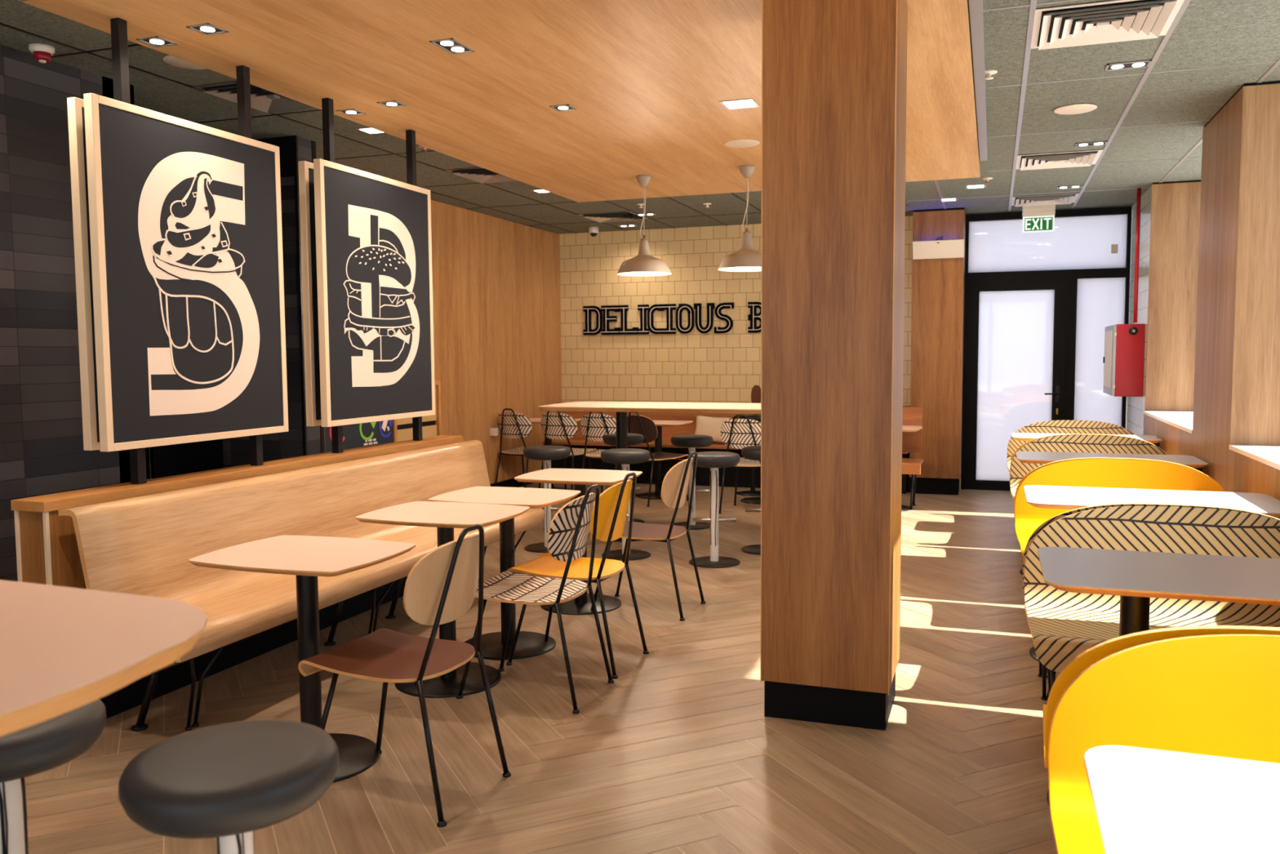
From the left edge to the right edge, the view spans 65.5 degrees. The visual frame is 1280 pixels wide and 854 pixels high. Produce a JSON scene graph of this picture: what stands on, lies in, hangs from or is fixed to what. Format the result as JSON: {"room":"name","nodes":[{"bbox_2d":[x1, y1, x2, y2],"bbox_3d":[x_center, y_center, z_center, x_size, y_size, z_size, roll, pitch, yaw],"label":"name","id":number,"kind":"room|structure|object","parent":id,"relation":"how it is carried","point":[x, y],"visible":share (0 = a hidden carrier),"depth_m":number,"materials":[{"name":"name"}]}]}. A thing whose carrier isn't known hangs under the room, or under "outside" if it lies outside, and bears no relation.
{"room":"eatery","nodes":[
{"label":"eatery","id":0,"kind":"room"},
{"bbox_2d":[0,44,320,581],"bbox_3d":[-4.133,-0.181,2.997,1.203,2.880,8.900,1,4,19],"label":"wall","id":1,"kind":"structure","parent":0,"point":[42,452],"depth_m":4.75,"materials":[{"name":"grey tile"}]},
{"bbox_2d":[149,439,223,479],"bbox_3d":[-3.088,-0.342,6.188,0.080,2.680,1.280,1,4,19],"label":"door","id":2,"kind":"structure","parent":1,"relation":"in","point":[166,460],"depth_m":6.50,"materials":[{"name":"black glass"}]},
{"bbox_2d":[255,135,324,456],"bbox_3d":[-2.664,-0.471,6.823,1.010,2.880,0.205,1,4,19],"label":"trim","id":3,"kind":"structure","parent":1,"relation":"attached to","point":[288,145],"depth_m":6.51,"materials":[{"name":"black metal"}]},
{"bbox_2d":[0,22,761,233],"bbox_3d":[-1.360,-1.758,4.579,4.080,0.003,13.950,1,4,19],"label":"trim","id":4,"kind":"structure","parent":1,"relation":"attached to","point":[1,24],"depth_m":6.91,"materials":[{"name":"brown metal"}]},
{"bbox_2d":[222,177,302,467],"bbox_3d":[-2.674,-0.470,6.814,0.998,2.878,0.150,1,4,19],"label":"wall pier","id":5,"kind":"object","parent":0,"point":[283,445],"visible":0.14,"depth_m":6.61,"materials":[{"name":"black paint"}]},
{"bbox_2d":[431,200,561,484],"bbox_3d":[-1.931,-0.727,9.467,0.220,2.754,5.290,1,4,19],"label":"wall","id":6,"kind":"structure","parent":0,"point":[496,295],"depth_m":10.31,"materials":[{"name":"laminate"}]},
{"bbox_2d":[489,477,534,487],"bbox_3d":[-1.924,0.706,9.572,0.215,0.120,5.290,1,4,19],"label":"baseboard","id":7,"kind":"structure","parent":6,"relation":"attached to","point":[512,482],"depth_m":10.74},
{"bbox_2d":[24,482,1058,853],"bbox_3d":[-0.223,1.074,5.216,8.378,0.001,14.397,1,4,19],"label":"floor","id":8,"kind":"structure","parent":0,"point":[353,825],"depth_m":3.80,"materials":[{"name":"brown wood"}]},
{"bbox_2d":[0,698,106,853],"bbox_3d":[-1.236,0.934,1.956,0.356,0.768,0.356,0,4,8],"label":"bar stool","id":9,"kind":"object","parent":8,"relation":"on","point":[55,741],"visible":0.64,"depth_m":1.89,"materials":[{"name":"black leather"}]},
{"bbox_2d":[0,579,207,736],"bbox_3d":[-1.749,0.821,1.609,2.260,1.052,0.840,1,4,19],"label":"table","id":10,"kind":"object","parent":8,"relation":"on","point":[63,649],"visible":1,"depth_m":1.40,"materials":[{"name":"beige laminate"}]},
{"bbox_2d":[118,719,339,853],"bbox_3d":[-0.709,0.945,1.765,0.356,0.768,0.356,-1,4,-9],"label":"bar stool","id":11,"kind":"object","parent":8,"relation":"on","point":[229,781],"visible":1,"depth_m":1.65,"materials":[{"name":"grey leather"}]},
{"bbox_2d":[10,435,462,718],"bbox_3d":[-1.786,0.623,5.267,0.177,0.912,3.140,1,4,19],"label":"wall","id":12,"kind":"structure","parent":8,"relation":"on","point":[47,552],"depth_m":4.27,"materials":[{"name":"brown wood"}]},
{"bbox_2d":[110,17,146,484],"bbox_3d":[-2.152,-0.722,4.189,0.044,1.932,0.044,1,4,19],"label":"support post","id":13,"kind":"object","parent":12,"relation":"on","point":[119,42],"visible":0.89,"depth_m":4.12,"materials":[{"name":"brown metal"}]},
{"bbox_2d":[66,97,100,450],"bbox_3d":[-2.088,-0.649,4.544,0.042,1.418,1.096,1,4,19],"label":"display board","id":14,"kind":"object","parent":13,"relation":"attached to","point":[76,115],"visible":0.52,"depth_m":4.04,"materials":[{"name":"beige wood"}]},
{"bbox_2d":[83,93,288,451],"bbox_3d":[-1.988,-0.646,4.484,0.042,1.418,1.096,1,4,19],"label":"display board","id":15,"kind":"object","parent":13,"relation":"attached to","point":[185,216],"visible":1,"depth_m":4.37,"materials":[{"name":"black wood"}]},
{"bbox_2d":[137,151,259,415],"bbox_3d":[-1.967,-0.648,4.487,0.004,1.166,0.707,1,4,19],"label":"artwork","id":16,"kind":"object","parent":15,"relation":"attached to","point":[198,228],"depth_m":4.46},
{"bbox_2d":[235,65,262,465],"bbox_3d":[-1.910,-0.774,4.870,0.044,1.932,0.044,1,4,19],"label":"support post","id":17,"kind":"object","parent":12,"relation":"on","point":[242,73],"visible":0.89,"depth_m":4.80,"materials":[{"name":"brown metal"}]},
{"bbox_2d":[321,97,343,453],"bbox_3d":[-1.693,-0.820,5.481,0.044,1.932,0.044,1,4,19],"label":"support post","id":18,"kind":"object","parent":12,"relation":"on","point":[327,107],"visible":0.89,"depth_m":5.41,"materials":[{"name":"brown metal"}]},
{"bbox_2d":[297,160,321,426],"bbox_3d":[-1.617,-0.750,5.869,0.042,1.418,1.096,1,4,19],"label":"display board","id":19,"kind":"object","parent":18,"relation":"attached to","point":[306,178],"visible":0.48,"depth_m":5.37,"materials":[{"name":"beige wood"}]},
{"bbox_2d":[313,158,435,426],"bbox_3d":[-1.516,-0.746,5.810,0.045,1.418,1.096,1,4,19],"label":"display board","id":20,"kind":"object","parent":18,"relation":"attached to","point":[374,238],"visible":1,"depth_m":5.71,"materials":[{"name":"black wood"}]},
{"bbox_2d":[343,204,419,386],"bbox_3d":[-1.496,-0.747,5.809,0.006,1.015,0.768,1,4,19],"label":"artwork","id":21,"kind":"object","parent":20,"relation":"attached to","point":[381,245],"depth_m":5.79},
{"bbox_2d":[405,129,422,440],"bbox_3d":[-1.419,-0.878,6.252,0.044,1.932,0.044,1,4,19],"label":"support post","id":22,"kind":"object","parent":12,"relation":"on","point":[410,134],"visible":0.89,"depth_m":6.18,"materials":[{"name":"brown metal"}]},
{"bbox_2d":[57,440,545,730],"bbox_3d":[-1.397,0.643,5.146,0.558,0.884,3.130,1,4,19],"label":"bench","id":23,"kind":"object","parent":8,"relation":"on","point":[144,545],"visible":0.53,"depth_m":4.41,"materials":[{"name":"brown wood"}]},
{"bbox_2d":[188,534,415,782],"bbox_3d":[-1.182,0.821,3.556,0.654,0.760,0.544,1,4,19],"label":"cafe table","id":24,"kind":"object","parent":8,"relation":"on","point":[308,557],"visible":0.67,"depth_m":3.52,"materials":[{"name":"beige laminate"}]},
{"bbox_2d":[324,380,441,452],"bbox_3d":[-2.174,0.277,7.783,0.478,1.240,1.600,1,4,19],"label":"station","id":25,"kind":"object","parent":8,"relation":"on","point":[370,433],"visible":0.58,"depth_m":7.69,"materials":[{"name":"brown wood"}]},
{"bbox_2d":[297,524,511,826],"bbox_3d":[-0.789,0.761,3.333,0.570,0.905,0.434,1,5,23],"label":"dining chair","id":26,"kind":"object","parent":8,"relation":"on","point":[441,587],"visible":0.97,"depth_m":3.23,"materials":[{"name":"brown wood"}]},
{"bbox_2d":[355,501,529,697],"bbox_3d":[-0.860,0.754,4.432,0.654,0.760,0.544,1,4,19],"label":"cafe table","id":27,"kind":"object","parent":8,"relation":"on","point":[446,517],"visible":0.79,"depth_m":4.37,"materials":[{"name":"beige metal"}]},
{"bbox_2d":[427,486,581,659],"bbox_3d":[-0.659,0.715,4.953,0.654,0.760,0.544,1,4,19],"label":"cafe table","id":28,"kind":"object","parent":8,"relation":"on","point":[529,644],"visible":0.78,"depth_m":4.92,"materials":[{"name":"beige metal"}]},
{"bbox_2d":[494,408,554,488],"bbox_3d":[-1.218,0.243,10.455,0.434,0.905,0.570,2,5,28],"label":"dining chair","id":29,"kind":"object","parent":8,"relation":"on","point":[513,424],"visible":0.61,"depth_m":10.24,"materials":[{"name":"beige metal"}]},
{"bbox_2d":[456,484,614,713],"bbox_3d":[-0.452,0.690,4.282,0.570,0.905,0.434,1,4,19],"label":"dining chair","id":30,"kind":"object","parent":8,"relation":"on","point":[569,528],"visible":0.94,"depth_m":4.19,"materials":[{"name":"beige fabric"}]},
{"bbox_2d":[523,444,570,552],"bbox_3d":[-0.693,0.528,7.457,0.356,0.768,0.356,1,4,17],"label":"bar stool","id":31,"kind":"object","parent":8,"relation":"on","point":[546,453],"visible":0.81,"depth_m":7.37,"materials":[{"name":"black leather"}]},
{"bbox_2d":[528,417,581,489],"bbox_3d":[-0.976,0.303,10.604,0.654,0.760,0.544,1,4,19],"label":"cafe table","id":32,"kind":"object","parent":8,"relation":"on","point":[534,420],"visible":0.22,"depth_m":10.57,"materials":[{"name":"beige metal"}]},
{"bbox_2d":[538,410,597,499],"bbox_3d":[-0.750,0.251,10.310,0.434,0.905,0.570,2,5,26],"label":"dining chair","id":33,"kind":"object","parent":8,"relation":"on","point":[554,425],"visible":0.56,"depth_m":10.08,"materials":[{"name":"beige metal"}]},
{"bbox_2d":[506,471,648,679],"bbox_3d":[-0.296,0.657,4.719,0.570,0.905,0.434,1,4,21],"label":"dining chair","id":34,"kind":"object","parent":8,"relation":"on","point":[614,500],"visible":0.82,"depth_m":4.62,"materials":[{"name":"yellow paint"}]},
{"bbox_2d":[514,468,642,614],"bbox_3d":[-0.345,0.653,5.763,0.654,0.760,0.544,1,4,19],"label":"cafe table","id":35,"kind":"object","parent":8,"relation":"on","point":[580,478],"visible":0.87,"depth_m":5.70,"materials":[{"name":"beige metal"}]},
{"bbox_2d":[580,411,636,495],"bbox_3d":[-0.328,0.266,10.066,0.434,0.905,0.570,1,5,22],"label":"dining chair","id":36,"kind":"object","parent":8,"relation":"on","point":[593,426],"visible":0.52,"depth_m":9.85,"materials":[{"name":"fabric"}]},
{"bbox_2d":[602,433,644,523],"bbox_3d":[-0.141,0.443,8.563,0.356,0.768,0.356,1,4,14],"label":"bar stool","id":37,"kind":"object","parent":8,"relation":"on","point":[633,439],"visible":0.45,"depth_m":8.43,"materials":[{"name":"black leather"}]},
{"bbox_2d":[600,448,650,560],"bbox_3d":[-0.102,0.545,7.163,0.356,0.768,0.356,-1,4,-5],"label":"bar stool","id":38,"kind":"object","parent":8,"relation":"on","point":[624,456],"visible":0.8,"depth_m":7.05,"materials":[{"name":"black metal"}]},
{"bbox_2d":[589,451,706,620],"bbox_3d":[0.044,0.584,5.678,0.570,0.905,0.434,1,4,21],"label":"dining chair","id":39,"kind":"object","parent":8,"relation":"on","point":[675,483],"visible":0.8,"depth_m":5.55,"materials":[{"name":"black metal"}]},
{"bbox_2d":[537,401,760,542],"bbox_3d":[0.445,0.357,7.742,2.390,1.052,0.880,1,4,19],"label":"table","id":40,"kind":"object","parent":8,"relation":"on","point":[620,408],"visible":0.27,"depth_m":7.65,"materials":[{"name":"beige laminate"}]},
{"bbox_2d":[626,412,688,506],"bbox_3d":[0.146,0.283,9.781,0.570,0.905,0.434,-4,6,-42],"label":"dining chair","id":41,"kind":"object","parent":8,"relation":"on","point":[636,424],"visible":0.62,"depth_m":9.58,"materials":[{"name":"black metal"}]},
{"bbox_2d":[635,420,693,499],"bbox_3d":[0.189,0.329,10.150,0.654,0.760,0.544,1,4,19],"label":"cafe table","id":42,"kind":"object","parent":8,"relation":"on","point":[656,495],"visible":0.59,"depth_m":10.12,"materials":[{"name":"black metal"}]},
{"bbox_2d":[671,434,712,529],"bbox_3d":[0.437,0.454,8.369,0.356,0.768,0.356,0,4,8],"label":"bar stool","id":43,"kind":"object","parent":8,"relation":"on","point":[691,442],"visible":0.8,"depth_m":8.30,"materials":[{"name":"black leather"}]},
{"bbox_2d":[688,451,740,568],"bbox_3d":[0.515,0.561,6.895,0.356,0.768,0.356,0,4,-1],"label":"bar stool","id":44,"kind":"object","parent":8,"relation":"on","point":[713,460],"visible":0.94,"depth_m":6.86,"materials":[{"name":"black metal"}]},
{"bbox_2d":[542,401,911,493],"bbox_3d":[0.890,0.197,11.032,4.070,0.885,0.585,1,4,19],"label":"bench","id":45,"kind":"object","parent":8,"relation":"on","point":[578,441],"visible":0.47,"depth_m":11.19,"materials":[{"name":"brown wood"}]},
{"bbox_2d":[694,414,731,443],"bbox_3d":[0.798,0.026,11.017,0.420,0.305,0.165,1,4,14],"label":"cushion","id":46,"kind":"object","parent":45,"relation":"on","point":[705,425],"visible":0.69,"depth_m":10.97,"materials":[{"name":"beige fabric"}]},
{"bbox_2d":[718,414,760,513],"bbox_3d":[0.997,0.320,9.195,0.434,0.905,0.570,1,4,19],"label":"dining chair","id":47,"kind":"object","parent":8,"relation":"on","point":[739,433],"visible":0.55,"depth_m":8.98,"materials":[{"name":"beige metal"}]},
{"bbox_2d":[736,385,760,496],"bbox_3d":[1.164,0.134,10.257,0.340,1.121,0.340,1,4,19],"label":"bar chair","id":48,"kind":"object","parent":8,"relation":"on","point":[756,390],"visible":0.64,"depth_m":10.27,"materials":[{"name":"black metal"}]},
{"bbox_2d":[741,445,760,555],"bbox_3d":[0.923,0.527,7.319,0.356,0.768,0.356,0,4,2],"label":"bar stool","id":49,"kind":"object","parent":8,"relation":"on","point":[751,452],"visible":0.24,"depth_m":7.24,"materials":[{"name":"black metal"}]},
{"bbox_2d":[901,425,922,511],"bbox_3d":[2.285,0.379,9.271,0.654,0.760,0.544,1,4,19],"label":"cafe table","id":50,"kind":"object","parent":8,"relation":"on","point":[904,428],"visible":0.24,"depth_m":9.13,"materials":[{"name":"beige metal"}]},
{"bbox_2d":[902,407,923,510],"bbox_3d":[2.500,0.292,9.281,0.255,0.930,0.425,1,4,19],"label":"bench","id":51,"kind":"object","parent":8,"relation":"on","point":[912,442],"visible":0.7,"depth_m":9.41,"materials":[{"name":"brown wood"}]},
{"bbox_2d":[1007,420,1135,471],"bbox_3d":[3.643,0.389,8.326,1.070,0.859,0.584,1,4,19],"label":"bench","id":52,"kind":"object","parent":8,"relation":"on","point":[1088,427],"visible":0.28,"depth_m":8.57,"materials":[{"name":"beige fabric"}]},
{"bbox_2d":[1011,432,1162,530],"bbox_3d":[3.528,0.461,7.931,1.070,0.775,0.500,1,4,19],"label":"table","id":53,"kind":"object","parent":8,"relation":"on","point":[1154,440],"visible":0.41,"depth_m":7.87,"materials":[{"name":"white laminate"}]},
{"bbox_2d":[1009,434,1167,562],"bbox_3d":[3.109,0.503,6.822,1.070,0.859,0.584,1,4,19],"label":"bench","id":54,"kind":"object","parent":8,"relation":"on","point":[1086,443],"visible":0.32,"depth_m":7.07,"materials":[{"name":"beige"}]},
{"bbox_2d":[1013,457,1201,515],"bbox_3d":[2.750,0.579,5.812,1.070,0.859,0.584,1,4,19],"label":"bench","id":55,"kind":"object","parent":8,"relation":"on","point":[1068,460],"visible":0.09,"depth_m":5.60,"materials":[{"name":"yellow leather"}]},
{"bbox_2d":[1015,451,1208,574],"bbox_3d":[2.971,0.580,6.361,1.070,0.775,0.570,1,4,19],"label":"table","id":56,"kind":"object","parent":8,"relation":"on","point":[1031,457],"visible":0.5,"depth_m":6.35,"materials":[{"name":"white laminate"}]},
{"bbox_2d":[1014,458,1225,557],"bbox_3d":[2.542,0.624,5.225,1.070,0.859,0.584,1,4,19],"label":"bench","id":57,"kind":"object","parent":8,"relation":"on","point":[1089,473],"visible":0.35,"depth_m":5.47,"materials":[{"name":"yellow plastic"}]},
{"bbox_2d":[1022,502,1279,700],"bbox_3d":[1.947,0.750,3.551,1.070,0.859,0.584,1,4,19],"label":"bench","id":58,"kind":"object","parent":8,"relation":"on","point":[1063,625],"visible":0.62,"depth_m":3.75,"materials":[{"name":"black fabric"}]},
{"bbox_2d":[1023,484,1279,661],"bbox_3d":[2.347,0.713,4.604,1.070,0.775,0.650,1,4,19],"label":"table","id":59,"kind":"object","parent":8,"relation":"on","point":[1061,497],"visible":0.5,"depth_m":4.58,"materials":[{"name":"white laminate"}]},
{"bbox_2d":[1037,546,1279,805],"bbox_3d":[1.789,0.831,3.034,1.070,0.775,0.610,1,4,19],"label":"table","id":60,"kind":"object","parent":8,"relation":"on","point":[1136,576],"visible":0.48,"depth_m":3.04,"materials":[{"name":"white laminate"}]},
{"bbox_2d":[1042,625,1279,768],"bbox_3d":[1.535,0.838,2.391,1.070,0.859,0.584,1,4,19],"label":"bench","id":61,"kind":"object","parent":8,"relation":"on","point":[1091,655],"visible":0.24,"depth_m":2.25,"materials":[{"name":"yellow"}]},
{"bbox_2d":[1048,634,1279,853],"bbox_3d":[1.326,0.882,1.803,1.070,0.859,0.584,1,4,19],"label":"bench","id":62,"kind":"object","parent":8,"relation":"on","point":[1215,695],"visible":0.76,"depth_m":2.11,"materials":[{"name":"yellow paint"}]},
{"bbox_2d":[1084,745,1279,853],"bbox_3d":[1.167,0.964,1.281,1.070,0.775,0.630,1,4,19],"label":"table","id":63,"kind":"object","parent":8,"relation":"on","point":[1146,801],"visible":1,"depth_m":1.49,"materials":[{"name":"white laminate"}]},
{"bbox_2d":[0,0,1279,234],"bbox_3d":[-0.487,-1.806,4.345,7.320,0.186,14.500,1,4,19],"label":"ceiling","id":64,"kind":"structure","parent":0,"point":[646,81],"depth_m":5.29,"materials":[{"name":"brown wood"}]},
{"bbox_2d":[28,43,54,63],"bbox_3d":[-2.755,-1.715,4.585,0.104,0.072,0.104,1,4,19],"label":"smoke detector","id":65,"kind":"object","parent":64,"relation":"attached to","point":[42,53],"visible":1,"depth_m":4.55,"materials":[{"name":"white plastic"}]},
{"bbox_2d":[136,35,177,47],"bbox_3d":[-2.138,-1.703,4.403,0.116,0.007,0.116,1,4,19],"label":"recessed light","id":66,"kind":"object","parent":64,"relation":"in","point":[157,42],"visible":1,"depth_m":4.40,"materials":[{"name":"silver metal"}]},
{"bbox_2d":[162,54,207,69],"bbox_3d":[-2.185,-1.768,4.824,0.236,0.009,0.236,1,4,19],"label":"ceiling speaker","id":67,"kind":"object","parent":64,"relation":"attached to","point":[171,60],"visible":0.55,"depth_m":4.82,"materials":[{"name":"white plastic"}]},
{"bbox_2d":[186,22,228,35],"bbox_3d":[-1.843,-1.693,4.239,0.116,0.007,0.116,1,4,19],"label":"recessed light","id":68,"kind":"object","parent":64,"relation":"in","point":[207,28],"visible":1,"depth_m":4.23,"materials":[{"name":"silver metal"}]},
{"bbox_2d":[192,81,314,112],"bbox_3d":[-2.005,-1.806,5.437,0.570,0.023,0.570,1,4,19],"label":"ceiling vent","id":69,"kind":"object","parent":64,"relation":"in","point":[261,100],"visible":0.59,"depth_m":5.44,"materials":[{"name":"silver metal"}]},
{"bbox_2d":[429,38,474,54],"bbox_3d":[-0.848,-1.719,4.497,0.116,0.007,0.200,1,4,19],"label":"recessed light","id":70,"kind":"object","parent":64,"relation":"in","point":[451,46],"visible":1,"depth_m":4.50,"materials":[{"name":"silver metal"}]},
{"bbox_2d":[445,167,518,183],"bbox_3d":[-1.142,-1.988,7.851,0.570,0.023,0.570,1,4,19],"label":"ceiling vent","id":71,"kind":"object","parent":64,"relation":"in","point":[480,175],"visible":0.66,"depth_m":7.83,"materials":[{"name":"silver metal"}]},
{"bbox_2d":[578,211,648,222],"bbox_3d":[-0.270,-2.176,10.336,0.570,0.023,0.570,1,4,19],"label":"ceiling vent","id":72,"kind":"object","parent":64,"relation":"in","point":[626,215],"visible":1,"depth_m":10.29,"materials":[{"name":"silver metal"}]},
{"bbox_2d":[617,174,671,275],"bbox_3d":[0.032,-1.591,7.853,0.432,0.763,0.432,1,4,19],"label":"pendant lamp","id":73,"kind":"object","parent":64,"relation":"hanging from","point":[644,264],"visible":1,"depth_m":7.78,"materials":[{"name":"white metal"}]},
{"bbox_2d":[718,97,759,110],"bbox_3d":[0.557,-1.807,5.573,0.190,0.006,0.190,1,4,19],"label":"recessed light","id":74,"kind":"object","parent":64,"relation":"in","point":[743,103],"visible":1,"depth_m":5.56,"materials":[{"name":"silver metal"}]},
{"bbox_2d":[723,100,755,109],"bbox_3d":[0.557,-1.806,5.574,0.150,0.003,0.150,1,4,19],"label":"diffuser","id":75,"kind":"object","parent":74,"relation":"attached to","point":[728,104],"depth_m":5.57,"materials":[{"name":"white plastic"}]},
{"bbox_2d":[718,164,761,271],"bbox_3d":[0.803,-1.568,7.469,0.432,0.763,0.432,1,4,19],"label":"pendant lamp","id":76,"kind":"object","parent":64,"relation":"hanging from","point":[746,259],"visible":0.9,"depth_m":7.40,"materials":[{"name":"white metal"}]},
{"bbox_2d":[724,139,759,147],"bbox_3d":[0.677,-1.883,6.619,0.236,0.009,0.236,1,4,19],"label":"ceiling speaker","id":77,"kind":"object","parent":64,"relation":"attached to","point":[735,143],"visible":1,"depth_m":6.59,"materials":[{"name":"white plastic"}]},
{"bbox_2d":[968,0,987,160],"bbox_3d":[0.722,-1.591,2.230,0.052,0.022,10.900,1,4,19],"label":"trim","id":78,"kind":"structure","parent":64,"relation":"attached to","point":[976,15],"depth_m":4.96,"materials":[{"name":"silver metal"}]},
{"bbox_2d":[1022,204,1055,232],"bbox_3d":[3.883,-2.035,9.691,0.300,0.268,0.068,1,4,19],"label":"exit sign","id":79,"kind":"object","parent":64,"relation":"hanging from","point":[1035,218],"visible":0.91,"depth_m":9.67,"materials":[{"name":"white plastic"}]},
{"bbox_2d":[1011,193,1079,206],"bbox_3d":[3.805,-2.133,9.371,0.570,0.023,0.570,1,4,19],"label":"ceiling vent","id":80,"kind":"object","parent":64,"relation":"in","point":[1053,199],"visible":1,"depth_m":9.33,"materials":[{"name":"white metal"}]},
{"bbox_2d":[1015,149,1102,170],"bbox_3d":[3.114,-1.986,7.425,0.570,0.023,0.570,1,4,19],"label":"ceiling vent","id":81,"kind":"object","parent":64,"relation":"in","point":[1076,158],"visible":1,"depth_m":7.39,"materials":[{"name":"white metal"}]},
{"bbox_2d":[1053,103,1097,114],"bbox_3d":[2.569,-1.873,5.872,0.236,0.009,0.236,1,4,19],"label":"ceiling speaker","id":82,"kind":"object","parent":64,"relation":"attached to","point":[1077,108],"visible":1,"depth_m":5.84,"materials":[{"name":"white plastic"}]},
{"bbox_2d":[906,0,1279,211],"bbox_3d":[1.723,-1.699,3.489,2.460,0.004,13.950,1,4,19],"label":"grid","id":83,"kind":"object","parent":64,"relation":"attached to","point":[1033,3],"depth_m":5.36,"materials":[{"name":"silver metal"}]},
{"bbox_2d":[1030,0,1184,49],"bbox_3d":[2.016,-1.752,4.333,0.570,0.023,0.570,1,4,19],"label":"ceiling vent","id":84,"kind":"object","parent":64,"relation":"in","point":[1115,20],"visible":1,"depth_m":4.31,"materials":[{"name":"white metal"}]},
{"bbox_2d":[1104,60,1151,71],"bbox_3d":[2.445,-1.808,4.985,0.200,0.007,0.116,1,4,19],"label":"recessed light","id":85,"kind":"object","parent":64,"relation":"in","point":[1144,64],"visible":1,"depth_m":4.97,"materials":[{"name":"silver metal"}]},
{"bbox_2d":[1133,187,1141,322],"bbox_3d":[4.404,-1.517,8.813,0.034,1.180,0.034,1,4,19],"label":"pipe","id":86,"kind":"object","parent":64,"relation":"attached to","point":[1139,189],"visible":1,"depth_m":8.80,"materials":[{"name":"red metal"}]},
{"bbox_2d":[560,216,960,489],"bbox_3d":[1.144,-0.824,11.287,4.800,2.880,0.200,1,4,19],"label":"wall","id":87,"kind":"structure","parent":0,"point":[695,366],"depth_m":11.45,"materials":[{"name":"beige tile"}]},
{"bbox_2d":[582,302,760,335],"bbox_3d":[0.369,-1.238,11.402,2.195,0.343,0.035,1,4,19],"label":"wall sign","id":88,"kind":"object","parent":87,"relation":"attached to","point":[753,316],"visible":0.98,"depth_m":11.40,"materials":[{"name":"black plastic"}]},
{"bbox_2d":[909,209,965,479],"bbox_3d":[3.068,-0.836,10.257,0.495,2.690,0.450,1,4,19],"label":"wall panel","id":89,"kind":"object","parent":87,"relation":"attached to","point":[937,323],"visible":0.91,"depth_m":10.04,"materials":[{"name":"brown wood"}]},
{"bbox_2d":[912,236,964,259],"bbox_3d":[2.974,-1.791,9.917,0.490,0.215,0.114,1,4,19],"label":"trap","id":90,"kind":"object","parent":89,"relation":"attached to","point":[940,249],"visible":1,"depth_m":9.90,"materials":[{"name":"white plastic"}]},
{"bbox_2d":[911,207,965,495],"bbox_3d":[3.070,-0.762,10.265,0.495,2.880,0.445,1,4,19],"label":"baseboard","id":91,"kind":"object","parent":89,"relation":"attached to","point":[923,485],"visible":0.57,"depth_m":10.16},
{"bbox_2d":[960,206,1132,490],"bbox_3d":[4.127,-0.758,10.183,1.562,2.870,0.194,1,4,19],"label":"door","id":92,"kind":"structure","parent":87,"relation":"in","point":[1038,306],"depth_m":10.19,"materials":[{"name":"black paint"}]},
{"bbox_2d":[761,0,907,693],"bbox_3d":[0.782,-0.347,3.989,0.493,2.690,0.470,1,4,19],"label":"wall pillar","id":93,"kind":"structure","parent":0,"point":[828,85],"depth_m":3.77,"materials":[{"name":"brown wood"}]},
{"bbox_2d":[760,0,897,695],"bbox_3d":[0.704,-0.328,3.768,0.498,2.695,0.006,1,4,19],"label":"trim","id":94,"kind":"structure","parent":93,"relation":"attached to","point":[762,0],"depth_m":3.76,"materials":[{"name":"brown wood"}]},
{"bbox_2d":[764,671,895,730],"bbox_3d":[0.789,1.071,4.093,0.473,0.155,0.410,1,4,19],"label":"baseboard","id":95,"kind":"structure","parent":93,"relation":"attached to","point":[829,705],"depth_m":3.90,"materials":[{"name":"black plastic"}]},
{"bbox_2d":[1144,182,1200,411],"bbox_3d":[4.602,-0.636,8.523,0.470,2.864,0.025,1,4,19],"label":"wall","id":96,"kind":"structure","parent":0,"point":[1175,218],"depth_m":8.49,"materials":[{"name":"brown wood"}]},
{"bbox_2d":[1125,186,1279,500],"bbox_3d":[3.929,-0.502,6.642,0.480,2.880,7.220,1,4,19],"label":"wall","id":97,"kind":"structure","parent":0,"point":[1135,405],"depth_m":8.33,"materials":[{"name":"paint"}]},
{"bbox_2d":[1102,324,1145,396],"bbox_3d":[4.488,-0.622,9.253,0.268,0.650,0.801,1,4,19],"label":"cabinet","id":98,"kind":"object","parent":97,"relation":"attached to","point":[1124,344],"visible":1,"depth_m":8.92,"materials":[{"name":"red metal"}]},
{"bbox_2d":[1143,410,1193,433],"bbox_3d":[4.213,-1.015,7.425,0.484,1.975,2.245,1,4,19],"label":"window sill","id":99,"kind":"structure","parent":97,"relation":"in","point":[1183,420],"depth_m":7.74,"materials":[{"name":"white stone"}]},
{"bbox_2d":[1204,80,1279,127],"bbox_3d":[3.654,-1.873,5.782,0.475,0.016,1.089,1,4,19],"label":"trim","id":100,"kind":"structure","parent":97,"relation":"attached to","point":[1269,82],"depth_m":5.34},
{"bbox_2d":[1229,444,1279,470],"bbox_3d":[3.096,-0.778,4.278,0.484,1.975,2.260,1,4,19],"label":"window sill","id":101,"kind":"structure","parent":97,"relation":"in","point":[1269,455],"depth_m":5.09,"materials":[{"name":"white stone"}]},
{"bbox_2d":[1191,83,1279,492],"bbox_3d":[3.661,-0.437,5.888,0.480,2.864,1.095,1,4,19],"label":"wall pier","id":102,"kind":"object","parent":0,"point":[1237,392],"visible":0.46,"depth_m":5.45,"materials":[{"name":"brown wood"}]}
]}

